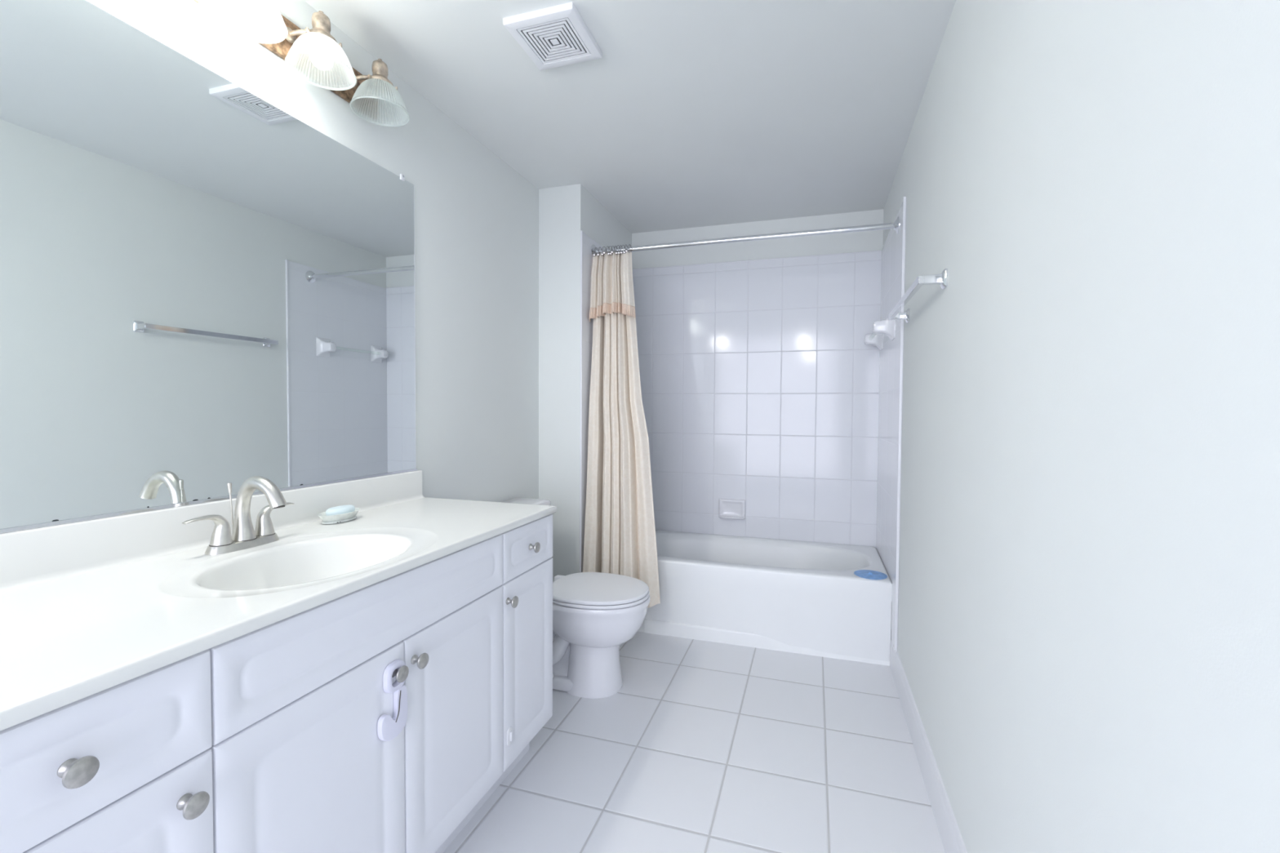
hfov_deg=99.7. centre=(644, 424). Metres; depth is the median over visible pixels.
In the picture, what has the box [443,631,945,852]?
floor
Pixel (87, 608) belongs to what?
countertop
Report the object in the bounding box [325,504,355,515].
soap bar
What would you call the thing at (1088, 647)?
wall
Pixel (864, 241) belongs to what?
wall
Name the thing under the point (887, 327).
towel bar
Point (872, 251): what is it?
trim
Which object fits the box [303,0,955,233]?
ceiling
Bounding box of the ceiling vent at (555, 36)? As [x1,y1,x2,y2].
[502,1,602,70]
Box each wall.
[86,0,538,502]
[538,183,631,582]
[582,231,604,572]
[631,208,883,269]
[632,251,881,547]
[875,202,902,652]
[883,0,1279,852]
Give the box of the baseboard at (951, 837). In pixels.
[889,640,967,852]
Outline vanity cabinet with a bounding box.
[0,514,552,852]
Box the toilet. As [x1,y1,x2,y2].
[502,497,649,698]
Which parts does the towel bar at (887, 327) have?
post, post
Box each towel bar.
[863,318,895,351]
[888,268,947,323]
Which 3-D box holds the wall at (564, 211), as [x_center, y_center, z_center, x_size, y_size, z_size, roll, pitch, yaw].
[-0.330,-0.081,3.224,0.239,2.336,0.814,1,2,17]
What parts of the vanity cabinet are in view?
knob, drawer, door, knob, door, false drawer, knob, knob, door, knob, drawer, door, knob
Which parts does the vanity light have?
lamp shade, bulb, plate, arm, lamp shade, bulb, arm, lamp shade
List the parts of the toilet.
tank lid, lid, seat, bowl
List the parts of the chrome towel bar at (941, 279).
post, post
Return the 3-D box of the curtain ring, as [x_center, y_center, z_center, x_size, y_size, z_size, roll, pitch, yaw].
[-0.082,-0.921,2.828,0.019,0.058,0.103,1,2,17]
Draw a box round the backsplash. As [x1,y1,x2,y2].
[0,470,424,592]
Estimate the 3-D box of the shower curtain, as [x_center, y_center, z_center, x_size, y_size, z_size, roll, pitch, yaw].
[-0.105,0.007,2.809,0.424,1.832,0.248,1,2,17]
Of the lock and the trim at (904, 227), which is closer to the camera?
the lock
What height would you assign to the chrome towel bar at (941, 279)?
0.054 m
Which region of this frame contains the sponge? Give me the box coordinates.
[853,569,887,579]
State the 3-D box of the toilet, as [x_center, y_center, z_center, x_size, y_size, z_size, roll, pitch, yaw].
[-0.341,0.740,2.344,0.743,0.746,0.458,1,2,17]
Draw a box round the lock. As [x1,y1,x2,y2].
[377,659,407,741]
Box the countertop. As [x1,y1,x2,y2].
[0,470,556,731]
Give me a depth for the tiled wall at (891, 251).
2.66 m
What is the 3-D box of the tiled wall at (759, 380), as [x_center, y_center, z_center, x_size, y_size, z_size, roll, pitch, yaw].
[0.632,-0.108,3.345,1.523,1.795,0.008,1,2,17]
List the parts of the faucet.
handle, lift rod, spout, handle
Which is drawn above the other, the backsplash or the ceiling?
the ceiling
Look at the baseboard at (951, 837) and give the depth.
1.67 m
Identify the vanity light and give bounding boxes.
[194,0,409,126]
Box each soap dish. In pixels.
[317,507,359,524]
[718,498,745,519]
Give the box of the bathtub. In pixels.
[638,529,892,666]
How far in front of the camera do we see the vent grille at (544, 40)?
1.67 m
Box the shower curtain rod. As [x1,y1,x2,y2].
[591,216,899,257]
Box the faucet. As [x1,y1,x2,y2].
[182,475,294,555]
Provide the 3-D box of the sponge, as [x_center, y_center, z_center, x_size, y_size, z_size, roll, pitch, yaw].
[1.081,0.713,2.586,0.148,0.013,0.148,1,2,17]
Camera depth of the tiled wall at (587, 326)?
2.85 m
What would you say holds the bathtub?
on the floor
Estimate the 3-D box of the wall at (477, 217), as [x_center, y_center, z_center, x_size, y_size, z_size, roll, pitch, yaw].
[-0.951,-0.044,1.809,0.100,2.336,4.086,1,2,17]
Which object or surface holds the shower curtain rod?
attached to the tiled wall at (587, 326)
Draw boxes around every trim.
[579,230,582,572]
[631,250,881,270]
[893,196,906,650]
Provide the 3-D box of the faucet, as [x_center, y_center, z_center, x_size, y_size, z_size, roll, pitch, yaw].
[-0.948,0.203,1.273,0.189,0.169,0.189,-1,2,-28]
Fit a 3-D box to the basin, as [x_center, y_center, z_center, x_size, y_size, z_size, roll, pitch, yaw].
[0.523,0.848,3.045,1.507,0.290,0.678,1,2,17]
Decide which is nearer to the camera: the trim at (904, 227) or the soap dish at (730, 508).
the trim at (904, 227)
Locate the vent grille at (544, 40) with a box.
[520,20,586,61]
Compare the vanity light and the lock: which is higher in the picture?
the vanity light
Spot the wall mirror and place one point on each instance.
(204, 289)
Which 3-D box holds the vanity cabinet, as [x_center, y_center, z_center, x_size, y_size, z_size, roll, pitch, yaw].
[-0.775,0.727,1.252,0.586,0.830,1.408,1,2,17]
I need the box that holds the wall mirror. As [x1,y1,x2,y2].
[0,0,417,533]
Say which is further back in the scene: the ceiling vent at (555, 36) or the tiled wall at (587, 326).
the tiled wall at (587, 326)
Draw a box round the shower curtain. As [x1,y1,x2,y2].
[582,251,660,608]
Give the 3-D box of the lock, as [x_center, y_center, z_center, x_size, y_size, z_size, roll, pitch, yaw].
[-0.528,0.579,1.131,0.013,0.158,0.076,1,2,17]
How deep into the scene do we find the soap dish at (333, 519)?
1.53 m
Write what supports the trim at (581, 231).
attached to the wall at (564, 211)

